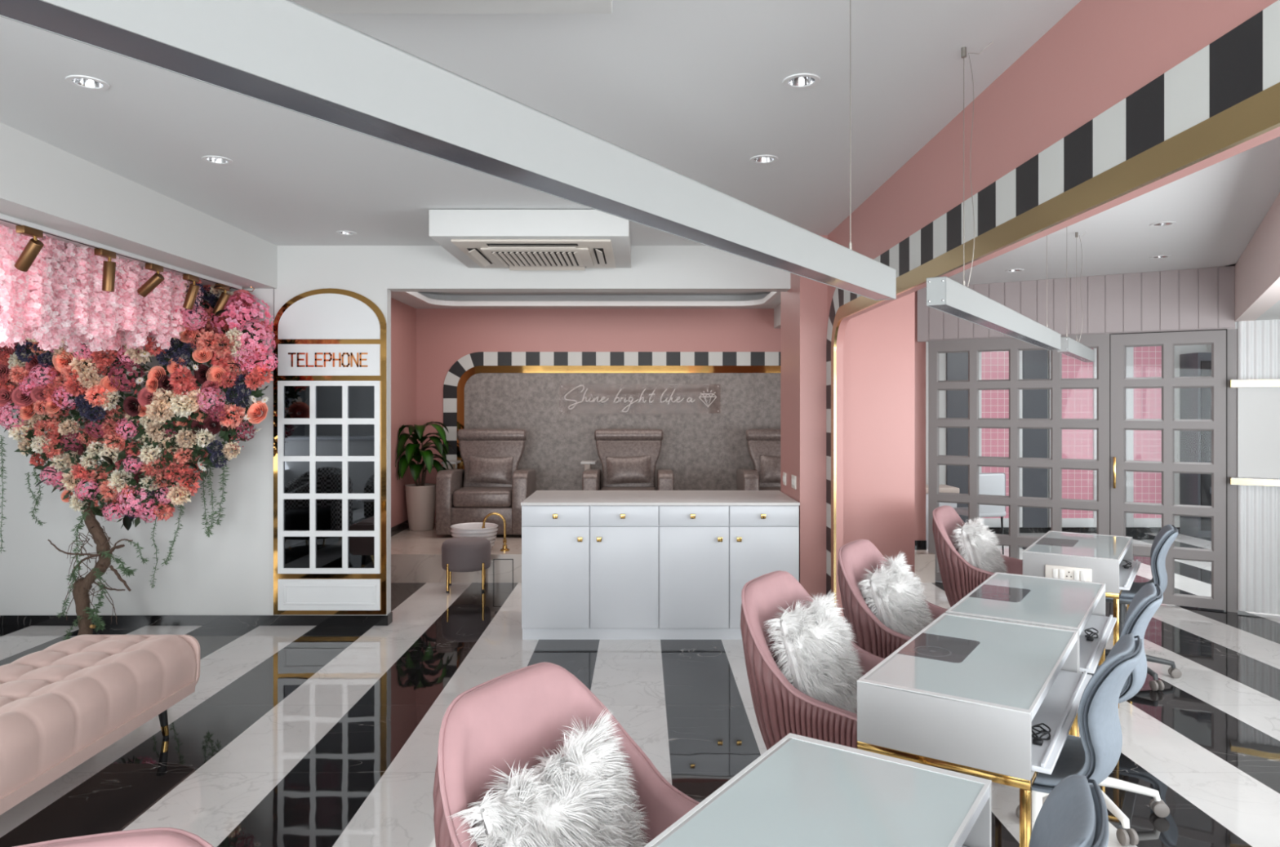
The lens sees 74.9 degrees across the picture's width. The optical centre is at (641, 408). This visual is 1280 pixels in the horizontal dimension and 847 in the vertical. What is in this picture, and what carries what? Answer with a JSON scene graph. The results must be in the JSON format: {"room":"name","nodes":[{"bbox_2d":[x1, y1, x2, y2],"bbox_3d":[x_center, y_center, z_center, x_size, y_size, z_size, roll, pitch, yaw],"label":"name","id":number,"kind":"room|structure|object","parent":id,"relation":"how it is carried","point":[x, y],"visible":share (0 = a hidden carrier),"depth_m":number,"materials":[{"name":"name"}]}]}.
{"room":"salon","nodes":[
{"label":"salon","id":0,"kind":"room"},
{"bbox_2d":[0,245,391,615],"bbox_3d":[-4.103,0.195,5.970,4.595,2.690,0.100,0,0,0],"label":"wall","id":1,"kind":"structure","parent":0,"point":[230,571],"depth_m":5.92,"materials":[{"name":"white paint"}]},
{"bbox_2d":[0,213,254,292],"bbox_3d":[-2.764,-0.830,3.432,0.113,0.035,4.863,0,0,0],"label":"ceiling track","id":2,"kind":"object","parent":1,"relation":"attached to","point":[4,218],"visible":1,"depth_m":4.34,"materials":[{"name":"white metal"}]},
{"bbox_2d":[13,225,44,271],"bbox_3d":[-2.837,-0.728,3.840,0.140,0.191,0.150,0,0,0],"label":"track spotlight","id":3,"kind":"object","parent":2,"relation":"attached to","point":[34,246],"visible":1,"depth_m":3.85,"materials":[{"name":"brown metal"}]},
{"bbox_2d":[93,248,115,292],"bbox_3d":[-2.807,-0.718,4.373,0.074,0.211,0.137,0,0,0],"label":"track spotlight","id":4,"kind":"object","parent":2,"relation":"attached to","point":[108,267],"visible":1,"depth_m":4.38,"materials":[{"name":"brown metal"}]},
{"bbox_2d":[137,262,164,297],"bbox_3d":[-2.849,-0.733,4.812,0.154,0.179,0.124,0,0,8],"label":"track spotlight","id":5,"kind":"object","parent":2,"relation":"attached to","point":[155,280],"visible":1,"depth_m":4.82,"materials":[{"name":"brown metal"}]},
{"bbox_2d":[182,274,199,310],"bbox_3d":[-2.820,-0.719,5.200,0.103,0.209,0.130,0,0,0],"label":"track spotlight","id":6,"kind":"object","parent":2,"relation":"attached to","point":[193,291],"visible":1,"depth_m":5.21,"materials":[{"name":"brown metal"}]},
{"bbox_2d":[212,283,230,315],"bbox_3d":[-2.826,-0.720,5.587,0.117,0.206,0.123,0,0,0],"label":"track spotlight","id":7,"kind":"object","parent":2,"relation":"attached to","point":[224,298],"visible":0.86,"depth_m":5.59,"materials":[{"name":"brown metal"}]},
{"bbox_2d":[0,122,277,288],"bbox_3d":[-4.490,-1.052,1.410,3.820,0.415,9.020,0,0,0],"label":"ceiling beam","id":8,"kind":"structure","parent":1,"relation":"attached to","point":[42,184],"depth_m":4.16,"materials":[{"name":"white paint"}]},
{"bbox_2d":[0,612,392,626],"bbox_3d":[-4.096,1.504,5.964,4.607,0.072,0.112,0,0,0],"label":"baseboard","id":9,"kind":"structure","parent":1,"relation":"attached to","point":[5,620],"depth_m":5.91,"materials":[{"name":"black stone"}]},
{"bbox_2d":[273,288,386,614],"bbox_3d":[-2.203,0.308,5.901,0.798,2.307,0.034,0,0,0],"label":"telephone booth door","id":10,"kind":"structure","parent":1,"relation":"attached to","point":[330,376],"depth_m":5.90,"materials":[{"name":"metal"}]},
{"bbox_2d":[386,288,387,615],"bbox_3d":[-1.802,0.311,5.917,0.003,2.313,0.006,0,0,0],"label":"trim","id":11,"kind":"structure","parent":1,"relation":"attached to","point":[387,289],"depth_m":5.92,"materials":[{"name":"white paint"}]},
{"bbox_2d":[386,245,790,292],"bbox_3d":[-0.367,-1.052,6.000,2.875,0.415,0.160,0,0,0],"label":"trim","id":12,"kind":"structure","parent":1,"relation":"attached to","point":[410,268],"depth_m":5.92,"materials":[{"name":"white paint"}]},
{"bbox_2d":[391,297,416,527],"bbox_3d":[-2.580,0.110,7.735,0.120,2.860,3.430,0,0,0],"label":"wall","id":13,"kind":"structure","parent":0,"point":[403,316],"depth_m":8.76,"materials":[{"name":"pink paint"}]},
{"bbox_2d":[0,0,1080,245],"bbox_3d":[-0.670,-1.150,1.475,3.820,0.001,9.150,0,0,0],"label":"ceiling","id":14,"kind":"structure","parent":0,"point":[694,89],"depth_m":3.17,"materials":[{"name":"paint"}]},
{"bbox_2d":[65,75,110,90],"bbox_3d":[-1.956,-1.178,2.953,0.132,0.064,0.132,0,0,0],"label":"recessed light","id":15,"kind":"object","parent":14,"relation":"in","point":[79,81],"visible":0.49,"depth_m":2.98,"materials":[{"name":"white paint"}]},
{"bbox_2d":[201,155,233,164],"bbox_3d":[-1.966,-1.178,3.876,0.132,0.064,0.132,0,0,0],"label":"recessed light","id":16,"kind":"object","parent":14,"relation":"in","point":[211,159],"visible":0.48,"depth_m":3.90,"materials":[{"name":"white paint"}]},
{"bbox_2d":[0,0,896,300],"bbox_3d":[-0.063,-0.723,1.202,0.056,0.855,2.611,0,0,34],"label":"linear pendant light","id":17,"kind":"object","parent":14,"relation":"hanging from","point":[288,55],"visible":1,"depth_m":0.90,"materials":[{"name":"white metal"}]},
{"bbox_2d":[290,0,612,13],"bbox_3d":[-0.650,-1.046,1.525,1.152,0.199,1.150,0,0,0],"label":"air conditioner","id":18,"kind":"object","parent":14,"relation":"attached to","point":[322,6],"visible":0.55,"depth_m":2.06,"materials":[{"name":"white paint"}]},
{"bbox_2d":[429,209,631,270],"bbox_3d":[-0.650,-1.046,5.367,1.152,0.199,1.095,0,0,0],"label":"air conditioner","id":19,"kind":"object","parent":14,"relation":"attached to","point":[511,239],"visible":1,"depth_m":4.84,"materials":[{"name":"white paint"}]},
{"bbox_2d":[749,155,778,164],"bbox_3d":[0.566,-1.178,3.864,0.132,0.064,0.132,0,0,0],"label":"recessed light","id":20,"kind":"object","parent":14,"relation":"in","point":[761,159],"visible":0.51,"depth_m":3.89,"materials":[{"name":"white paint"}]},
{"bbox_2d":[782,73,820,88],"bbox_3d":[0.562,-1.178,2.938,0.132,0.064,0.132,0,0,0],"label":"recessed light","id":21,"kind":"object","parent":14,"relation":"in","point":[800,81],"visible":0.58,"depth_m":2.97,"materials":[{"name":"white paint"}]},
{"bbox_2d":[926,40,1061,350],"bbox_3d":[1.503,-0.723,3.314,0.118,0.856,2.266,0,0,34],"label":"linear pendant light","id":22,"kind":"object","parent":14,"relation":"hanging from","point":[946,295],"visible":0.99,"depth_m":2.77,"materials":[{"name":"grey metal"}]},
{"bbox_2d":[928,304,1059,350],"bbox_3d":[1.477,-0.296,3.332,0.052,0.001,2.254,0,0,34],"label":"diffuser","id":23,"kind":"object","parent":22,"relation":"attached to","point":[961,311],"depth_m":2.99,"materials":[{"name":"grey plastic"}]},
{"bbox_2d":[391,290,780,308],"bbox_3d":[0.032,-1.110,7.700,5.105,0.001,3.300,0,0,0],"label":"ceiling","id":24,"kind":"structure","parent":0,"point":[399,296],"depth_m":9.21,"materials":[{"name":"paint"}]},
{"bbox_2d":[400,292,780,306],"bbox_3d":[-0.470,-1.114,7.790,3.600,0.052,2.380,0,0,0],"label":"trim","id":25,"kind":"structure","parent":24,"relation":"attached to","point":[771,296],"depth_m":8.92,"materials":[{"name":"white paint"}]},
{"bbox_2d":[417,292,769,301],"bbox_3d":[-0.470,-1.175,7.785,3.780,0.090,2.570,0,0,0],"label":"ceiling","id":26,"kind":"structure","parent":0,"point":[448,296],"depth_m":9.07,"materials":[{"name":"paint"}]},
{"bbox_2d":[416,308,780,523],"bbox_3d":[-0.170,0.110,9.400,4.940,2.860,0.100,0,0,0],"label":"wall","id":27,"kind":"structure","parent":0,"point":[444,336],"depth_m":9.35,"materials":[{"name":"pink paint"}]},
{"bbox_2d":[564,385,608,409],"bbox_3d":[-0.612,-0.117,9.317,0.490,0.263,0.038,0,0,0],"label":"wall sign","id":28,"kind":"object","parent":27,"relation":"attached to","point":[593,400],"depth_m":9.30,"materials":[{"name":"grey"}]},
{"bbox_2d":[443,351,780,469],"bbox_3d":[-0.059,0.332,9.343,4.313,1.916,0.014,0,0,0],"label":"trim","id":29,"kind":"structure","parent":27,"relation":"attached to","point":[468,362],"depth_m":9.34,"materials":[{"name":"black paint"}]},
{"bbox_2d":[457,365,780,470],"bbox_3d":[0.019,0.409,9.339,4.158,1.761,0.022,0,0,0],"label":"trim","id":30,"kind":"structure","parent":27,"relation":"attached to","point":[470,372],"depth_m":9.33,"materials":[{"name":"gold metal"}]},
{"bbox_2d":[464,373,780,491],"bbox_3d":[0.059,0.450,9.344,4.078,1.681,0.012,0,0,0],"label":"wall panel","id":31,"kind":"object","parent":27,"relation":"attached to","point":[704,447],"depth_m":9.34,"materials":[{"name":"grey stone"}]},
{"bbox_2d":[613,388,654,412],"bbox_3d":[-0.086,-0.085,9.317,0.454,0.254,0.038,0,0,0],"label":"wall sign","id":32,"kind":"object","parent":27,"relation":"attached to","point":[631,401],"depth_m":9.30,"materials":[{"name":"grey"}]},
{"bbox_2d":[391,520,926,550],"bbox_3d":[0.033,1.248,8.469,5.105,0.085,1.762,0,0,0],"label":"baseboard","id":33,"kind":"structure","parent":27,"relation":"attached to","point":[919,544],"depth_m":8.44,"materials":[{"name":"black stone"}]},
{"bbox_2d":[0,533,1279,846],"bbox_3d":[0.950,1.580,4.500,15.100,0.080,15.400,0,0,0],"label":"floor","id":34,"kind":"structure","parent":0,"point":[286,736],"depth_m":4.01,"materials":[{"name":"stone"}]},
{"bbox_2d":[0,634,199,815],"bbox_3d":[-2.430,1.303,3.190,0.630,0.475,1.644,0,0,0],"label":"tufted bench","id":35,"kind":"object","parent":34,"relation":"on","point":[64,703],"visible":1,"depth_m":3.35,"materials":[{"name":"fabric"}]},
{"bbox_2d":[13,827,213,846],"bbox_3d":[-0.732,1.077,0.919,0.643,0.932,0.579,0,0,-20],"label":"tub chair","id":36,"kind":"object","parent":34,"relation":"on","point":[155,837],"visible":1,"depth_m":1.20,"materials":[{"name":"fabric"}]},
{"bbox_2d":[0,224,278,640],"bbox_3d":[-3.264,0.287,5.266,1.804,2.534,2.806,0,0,-42],"label":"tree","id":37,"kind":"object","parent":34,"relation":"on","point":[60,303],"visible":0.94,"depth_m":5.47,"materials":[{"name":"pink plant"}]},
{"bbox_2d":[441,537,490,593],"bbox_3d":[-1.495,1.329,7.130,0.414,0.422,0.414,0,0,0],"label":"round stool","id":38,"kind":"object","parent":34,"relation":"on","point":[462,554],"visible":1,"depth_m":6.97,"materials":[{"name":"beige fabric"}]},
{"bbox_2d":[432,662,699,846],"bbox_3d":[-0.081,1.077,1.760,0.579,0.932,0.643,0,0,34],"label":"tub chair","id":39,"kind":"object","parent":34,"relation":"on","point":[491,722],"visible":0.57,"depth_m":1.86,"materials":[{"name":"fabric"}]},
{"bbox_2d":[448,707,653,846],"bbox_3d":[-0.166,0.946,1.754,0.319,0.503,0.505,0,0,29],"label":"cushion","id":40,"kind":"object","parent":39,"relation":"on","point":[579,800],"visible":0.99,"depth_m":1.73,"materials":[{"name":"white fur"}]},
{"bbox_2d":[520,490,799,639],"bbox_3d":[0.124,1.084,5.936,1.848,0.912,0.857,0,0,0],"label":"storage cabinet","id":41,"kind":"object","parent":34,"relation":"on","point":[597,565],"visible":0.98,"depth_m":5.54,"materials":[{"name":"grey paint"}]},
{"bbox_2d":[520,490,799,506],"bbox_3d":[0.124,0.637,5.949,1.848,0.019,0.831,0,0,0],"label":"countertop","id":42,"kind":"structure","parent":41,"relation":"on","point":[539,498],"depth_m":5.82,"materials":[{"name":"white stone"}]},
{"bbox_2d":[740,570,884,750],"bbox_3d":[0.681,1.077,2.904,0.579,0.932,0.643,0,0,34],"label":"tub chair","id":43,"kind":"object","parent":34,"relation":"on","point":[781,709],"visible":0.42,"depth_m":2.75,"materials":[{"name":"fabric"}]},
{"bbox_2d":[762,590,864,714],"bbox_3d":[0.617,0.902,2.925,0.318,0.488,0.499,0,0,35],"label":"cushion","id":44,"kind":"object","parent":43,"relation":"on","point":[818,658],"visible":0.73,"depth_m":2.81,"materials":[{"name":"white fur"}]},
{"bbox_2d":[644,733,991,846],"bbox_3d":[0.296,1.159,1.470,0.500,0.761,0.950,0,0,34],"label":"desk","id":45,"kind":"object","parent":34,"relation":"on","point":[802,791],"visible":1,"depth_m":1.66,"materials":[{"name":"white glass"}]},
{"bbox_2d":[837,539,947,658],"bbox_3d":[1.196,1.077,3.666,0.579,0.932,0.643,0,0,34],"label":"tub chair","id":46,"kind":"object","parent":34,"relation":"on","point":[872,636],"visible":0.34,"depth_m":3.55,"materials":[{"name":"fabric"}]},
{"bbox_2d":[857,550,932,637],"bbox_3d":[1.114,0.902,3.664,0.318,0.496,0.500,0,0,30],"label":"cushion","id":47,"kind":"object","parent":46,"relation":"on","point":[892,596],"visible":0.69,"depth_m":3.56,"materials":[{"name":"white fur"}]},
{"bbox_2d":[925,484,959,547],"bbox_3d":[3.215,1.210,9.400,0.560,0.660,0.440,0,0,0],"label":"console","id":48,"kind":"object","parent":34,"relation":"on","point":[942,488],"visible":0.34,"depth_m":9.20,"materials":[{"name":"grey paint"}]},
{"bbox_2d":[857,613,1092,846],"bbox_3d":[1.090,1.159,2.644,0.500,0.761,0.956,0,0,34],"label":"desk","id":49,"kind":"object","parent":34,"relation":"on","point":[966,695],"visible":0.93,"depth_m":2.35,"materials":[{"name":"grey laminate"}]},
{"bbox_2d":[1031,723,1050,746],"bbox_3d":[1.108,0.903,2.322,0.049,0.033,0.106,0,0,34],"label":"coiled cable","id":50,"kind":"object","parent":49,"relation":"on","point":[1037,740],"visible":0.99,"depth_m":2.31,"materials":[{"name":"black plastic"}]},
{"bbox_2d":[932,505,1022,607],"bbox_3d":[2.083,1.077,5.021,0.579,0.932,0.643,0,0,34],"label":"tub chair","id":51,"kind":"object","parent":34,"relation":"on","point":[959,578],"visible":0.46,"depth_m":4.90,"materials":[{"name":"fabric"}]},
{"bbox_2d":[949,517,1005,573],"bbox_3d":[2.031,0.901,5.040,0.318,0.484,0.497,0,0,31],"label":"cushion","id":52,"kind":"object","parent":51,"relation":"on","point":[976,546],"visible":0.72,"depth_m":4.92,"materials":[{"name":"white fur"}]},
{"bbox_2d":[952,472,1005,555],"bbox_3d":[3.575,1.110,8.903,0.400,0.860,0.420,0,0,-15],"label":"dining chair","id":53,"kind":"object","parent":34,"relation":"on","point":[993,484],"visible":0.48,"depth_m":8.71,"materials":[{"name":"grey paint"}]},
{"bbox_2d":[945,572,1116,737],"bbox_3d":[1.629,1.159,3.440,0.500,0.761,0.930,0,0,34],"label":"desk","id":54,"kind":"object","parent":34,"relation":"on","point":[1060,603],"visible":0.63,"depth_m":3.36,"materials":[{"name":"white glass"}]},
{"bbox_2d":[1084,627,1098,641],"bbox_3d":[1.798,0.903,3.342,0.049,0.033,0.106,0,0,34],"label":"coiled cable","id":55,"kind":"object","parent":54,"relation":"on","point":[1088,637],"visible":1,"depth_m":3.33,"materials":[{"name":"black plastic"}]},
{"bbox_2d":[1028,774,1108,846],"bbox_3d":[0.545,1.105,1.539,0.614,0.871,0.586,0,0,28],"label":"swivel chair","id":56,"kind":"object","parent":34,"relation":"on","point":[1074,814],"visible":1,"depth_m":1.47,"materials":[{"name":"grey fabric"}]},
{"bbox_2d":[1022,530,1141,708],"bbox_3d":[2.529,1.159,4.771,0.500,0.761,0.949,0,0,34],"label":"desk","id":57,"kind":"object","parent":34,"relation":"on","point":[1080,557],"visible":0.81,"depth_m":4.48,"materials":[{"name":"grey laminate"}]},
{"bbox_2d":[1031,633,1142,830],"bbox_3d":[1.203,1.105,2.542,0.614,0.871,0.586,0,0,38],"label":"swivel chair","id":58,"kind":"object","parent":34,"relation":"on","point":[1094,755],"visible":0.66,"depth_m":2.31,"materials":[{"name":"white plastic"}]},
{"bbox_2d":[1015,582,1169,845],"bbox_3d":[1.700,1.105,3.244,0.614,0.871,0.586,0,0,33],"label":"swivel chair","id":59,"kind":"object","parent":34,"relation":"on","point":[1143,606],"visible":0.38,"depth_m":3.02,"materials":[{"name":"white plastic"}]},
{"bbox_2d":[1087,582,1157,697],"bbox_3d":[1.694,0.873,3.221,0.498,0.408,0.433,0,0,33],"label":"backrest","id":60,"kind":"object","parent":59,"relation":"on","point":[1143,606],"depth_m":3.00,"materials":[{"name":"grey plastic"}]},
{"bbox_2d":[1105,524,1182,691],"bbox_3d":[2.786,1.105,4.851,0.614,0.871,0.586,0,0,31],"label":"swivel chair","id":61,"kind":"object","parent":34,"relation":"on","point":[1163,540],"visible":0.56,"depth_m":4.64,"materials":[{"name":"grey plastic"}]},
{"bbox_2d":[1120,524,1173,598],"bbox_3d":[2.781,0.873,4.828,0.498,0.408,0.433,0,0,31],"label":"backrest","id":62,"kind":"object","parent":61,"relation":"on","point":[1164,539],"depth_m":4.62,"materials":[{"name":"grey plastic"}]},
{"bbox_2d":[1179,352,1211,537],"bbox_3d":[6.781,0.440,10.110,0.320,2.200,0.360,0,0,0],"label":"window panes","id":63,"kind":"object","parent":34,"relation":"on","point":[1195,403],"visible":0.53,"depth_m":9.98,"materials":[{"name":"grey"}]},
{"bbox_2d":[391,523,935,582],"bbox_3d":[0.033,1.415,8.355,5.105,0.250,1.990,0,0,0],"label":"floor","id":64,"kind":"structure","parent":0,"point":[415,556],"depth_m":7.36,"materials":[{"name":"beige stone"}]},
{"bbox_2d":[395,422,453,531],"bbox_3d":[-2.243,0.718,8.822,0.534,1.144,0.647,0,0,0],"label":"potted plant","id":65,"kind":"object","parent":64,"relation":"on","point":[420,498],"visible":0.95,"depth_m":8.73,"materials":[{"name":"green plant"}]},
{"bbox_2d":[449,522,497,549],"bbox_3d":[-1.525,1.181,7.620,0.432,0.218,0.432,0,0,0],"label":"basin","id":66,"kind":"object","parent":64,"relation":"on","point":[489,532],"visible":0.58,"depth_m":7.51,"materials":[{"name":"white ceramic"}]},
{"bbox_2d":[435,429,535,534],"bbox_3d":[-1.585,0.742,8.630,0.910,1.036,0.739,0,0,0],"label":"armchair","id":67,"kind":"object","parent":64,"relation":"on","point":[458,501],"visible":0.84,"depth_m":8.29,"materials":[{"name":"beige leather"}]},
{"bbox_2d":[453,486,511,507],"bbox_3d":[-1.585,0.906,8.560,0.590,0.168,0.560,0,0,0],"label":"seat cushion","id":68,"kind":"object","parent":67,"relation":"on","point":[463,496],"depth_m":8.28,"materials":[{"name":"beige leather"}]},
{"bbox_2d":[466,455,513,484],"bbox_3d":[-1.585,0.645,8.725,0.475,0.304,0.134,0,0,5],"label":"lumbar cushion","id":69,"kind":"object","parent":67,"relation":"on","point":[481,469],"visible":1,"depth_m":8.69,"materials":[{"name":"beige leather"}]},
{"bbox_2d":[481,512,509,551],"bbox_3d":[-1.321,1.117,7.537,0.257,0.346,0.110,0,0,0],"label":"tap","id":70,"kind":"object","parent":64,"relation":"on","point":[504,548],"visible":0.95,"depth_m":7.54,"materials":[{"name":"gold metal"}]},
{"bbox_2d":[580,460,596,470],"bbox_3d":[-0.575,0.935,9.110,0.160,0.710,0.260,0,0,0],"label":"side table","id":71,"kind":"object","parent":64,"relation":"on","point":[587,464],"visible":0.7,"depth_m":9.02,"materials":[{"name":"grey laminate"}]},
{"bbox_2d":[582,429,673,490],"bbox_3d":[-0.135,0.742,8.630,0.910,1.036,0.739,0,0,0],"label":"armchair","id":72,"kind":"object","parent":64,"relation":"on","point":[609,442],"visible":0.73,"depth_m":8.79,"materials":[{"name":"beige leather"}]},
{"bbox_2d":[600,486,657,490],"bbox_3d":[-0.135,0.906,8.560,0.590,0.168,0.560,0,0,0],"label":"seat cushion","id":73,"kind":"object","parent":72,"relation":"on","point":[603,488],"depth_m":8.54,"materials":[{"name":"beige leather"}]},
{"bbox_2d":[605,455,652,484],"bbox_3d":[-0.135,0.645,8.725,0.479,0.304,0.127,0,0,-3],"label":"lumbar cushion","id":74,"kind":"object","parent":72,"relation":"on","point":[620,469],"visible":1,"depth_m":8.69,"materials":[{"name":"beige leather"}]},
{"bbox_2d":[736,429,780,491],"bbox_3d":[1.470,0.742,8.630,0.910,1.036,0.739,0,0,0],"label":"armchair","id":75,"kind":"object","parent":64,"relation":"on","point":[759,442],"visible":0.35,"depth_m":8.80,"materials":[{"name":"beige leather"}]},
{"bbox_2d":[759,454,780,483],"bbox_3d":[1.470,0.645,8.725,0.480,0.312,0.134,0,0,5],"label":"lumbar cushion","id":76,"kind":"object","parent":75,"relation":"on","point":[770,465],"visible":0.47,"depth_m":8.69,"materials":[{"name":"beige leather"}]},
{"bbox_2d":[759,486,780,491],"bbox_3d":[1.470,0.906,8.560,0.590,0.168,0.560,0,0,0],"label":"seat cushion","id":77,"kind":"object","parent":75,"relation":"on","point":[761,488],"depth_m":8.54,"materials":[{"name":"beige leather"}]},
{"bbox_2d":[780,235,915,633],"bbox_3d":[1.438,0.110,5.955,0.765,2.860,0.770,0,0,0],"label":"wall","id":78,"kind":"structure","parent":0,"point":[879,343],"depth_m":5.57,"materials":[{"name":"pink paint"}]},
{"bbox_2d":[915,290,925,540],"bbox_3d":[2.342,0.110,8.475,0.485,2.860,1.750,0,0,0],"label":"wall","id":79,"kind":"structure","parent":0,"point":[920,347],"depth_m":7.60,"materials":[{"name":"pink paint"}]},
{"bbox_2d":[773,304,780,328],"bbox_3d":[1.790,-1.025,8.975,0.620,0.270,0.750,0,0,0],"label":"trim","id":80,"kind":"structure","parent":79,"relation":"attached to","point":[777,309],"depth_m":9.15,"materials":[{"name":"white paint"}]},
{"bbox_2d":[827,0,1279,618],"bbox_3d":[1.262,0.110,1.234,0.045,2.860,8.668,0,0,0],"label":"wall","id":81,"kind":"structure","parent":0,"point":[1100,53],"depth_m":2.60,"materials":[{"name":"pink paint"}]},
{"bbox_2d":[826,0,1279,598],"bbox_3d":[1.235,0.376,1.233,0.010,2.328,8.666,0,0,0],"label":"trim","id":82,"kind":"structure","parent":81,"relation":"attached to","point":[1242,64],"depth_m":2.21,"materials":[{"name":"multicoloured paint"}]},
{"bbox_2d":[831,82,1279,609],"bbox_3d":[1.232,0.458,1.151,0.016,2.165,8.503,0,0,0],"label":"trim","id":83,"kind":"structure","parent":81,"relation":"attached to","point":[1259,114],"depth_m":2.23,"materials":[{"name":"gold metal"}]},
{"bbox_2d":[925,321,1237,527],"bbox_3d":[5.300,0.110,10.335,6.000,2.860,0.130,0,0,0],"label":"wall","id":84,"kind":"structure","parent":0,"point":[1034,362],"depth_m":10.27,"materials":[{"name":"grey"}]},
{"bbox_2d":[978,351,1022,527],"bbox_3d":[4.376,0.215,10.274,0.591,2.500,0.050,0,0,0],"label":"wall panel","id":85,"kind":"object","parent":84,"relation":"attached to","point":[993,442],"visible":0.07,"depth_m":10.27,"materials":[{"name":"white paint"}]},
{"bbox_2d":[1048,348,1097,527],"bbox_3d":[5.322,0.215,10.274,0.631,2.500,0.050,0,0,0],"label":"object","id":86,"kind":"object","parent":84,"relation":"attached to","point":[1081,444],"visible":0.3,"depth_m":10.27,"materials":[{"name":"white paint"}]},
{"bbox_2d":[987,527,1180,533],"bbox_3d":[5.442,1.505,10.294,5.715,0.070,0.012,0,0,0],"label":"baseboard","id":87,"kind":"structure","parent":84,"relation":"attached to","point":[993,530],"depth_m":10.29,"materials":[{"name":"black stone"}]},
{"bbox_2d":[1125,346,1161,527],"bbox_3d":[6.234,0.215,10.274,0.582,2.500,0.050,0,0,0],"label":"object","id":88,"kind":"object","parent":84,"relation":"attached to","point":[1140,362],"visible":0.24,"depth_m":10.27,"materials":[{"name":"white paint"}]},
{"bbox_2d":[917,266,1279,615],"bbox_3d":[4.373,0.140,6.374,4.417,2.800,0.088,0,0,31],"label":"wall","id":89,"kind":"structure","parent":0,"point":[1193,299],"depth_m":6.32,"materials":[{"name":"grey wood"}]},
{"bbox_2d":[928,333,1110,581],"bbox_3d":[3.163,0.467,7.086,1.408,2.123,0.044,0,0,31],"label":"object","id":90,"kind":"structure","parent":89,"relation":"in","point":[1101,342],"depth_m":7.06,"materials":[{"name":"grey paint"}]},
{"bbox_2d":[1111,329,1226,610],"bbox_3d":[4.085,0.467,6.501,0.765,2.123,0.092,0,0,31],"label":"door","id":91,"kind":"structure","parent":89,"relation":"in","point":[1167,382],"depth_m":6.49,"materials":[{"name":"grey paint"}]},
{"bbox_2d":[1110,328,1226,612],"bbox_3d":[4.096,0.472,6.528,0.779,2.135,0.058,0,0,31],"label":"trim","id":92,"kind":"structure","parent":89,"relation":"attached to","point":[1221,329],"depth_m":6.37,"materials":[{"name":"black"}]},
{"bbox_2d":[1229,378,1279,387],"bbox_3d":[5.321,-0.181,5.721,2.120,0.058,0.125,0,0,31],"label":"trim","id":93,"kind":"structure","parent":89,"relation":"attached to","point":[1233,383],"depth_m":6.14,"materials":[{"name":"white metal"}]},
{"bbox_2d":[1229,476,1279,486],"bbox_3d":[5.321,0.545,5.721,2.120,0.051,0.125,0,0,31],"label":"trim","id":94,"kind":"structure","parent":89,"relation":"attached to","point":[1233,480],"depth_m":6.15,"materials":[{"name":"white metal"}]},
{"bbox_2d":[924,136,1279,288],"bbox_3d":[4.720,-1.070,2.250,6.960,0.001,10.700,0,0,0],"label":"ceiling","id":95,"kind":"structure","parent":0,"point":[1217,209],"depth_m":5.09,"materials":[{"name":"paint"}]},
{"bbox_2d":[1057,231,1094,362],"bbox_3d":[2.692,-0.690,5.135,0.078,0.761,1.296,0,0,34],"label":"linear pendant light","id":96,"kind":"object","parent":95,"relation":"hanging from","point":[1071,348],"visible":0.92,"depth_m":5.00,"materials":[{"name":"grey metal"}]},
{"bbox_2d":[1058,351,1093,362],"bbox_3d":[2.683,-0.311,5.141,0.052,0.001,1.284,0,0,34],"label":"diffuser","id":97,"kind":"object","parent":96,"relation":"attached to","point":[1080,356],"depth_m":5.11,"materials":[{"name":"grey plastic"}]},
{"bbox_2d":[1149,221,1176,226],"bbox_3d":[3.030,-1.098,4.860,0.132,0.064,0.132,0,0,0],"label":"recessed light","id":98,"kind":"object","parent":95,"relation":"in","point":[1166,223],"visible":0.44,"depth_m":4.88,"materials":[{"name":"white paint"}]},
{"bbox_2d":[1235,192,1279,321],"bbox_3d":[3.127,-0.955,3.968,0.120,0.610,5.420,0,0,31],"label":"wall","id":99,"kind":"structure","parent":0,"point":[1257,270],"depth_m":4.95,"materials":[{"name":"paint"}]},
{"bbox_2d":[1255,300,1279,320],"bbox_3d":[3.919,-0.685,3.828,1.380,0.070,6.000,0,0,31],"label":"ceiling","id":100,"kind":"structure","parent":0,"point":[1273,313],"depth_m":5.77,"materials":[{"name":"white paint"}]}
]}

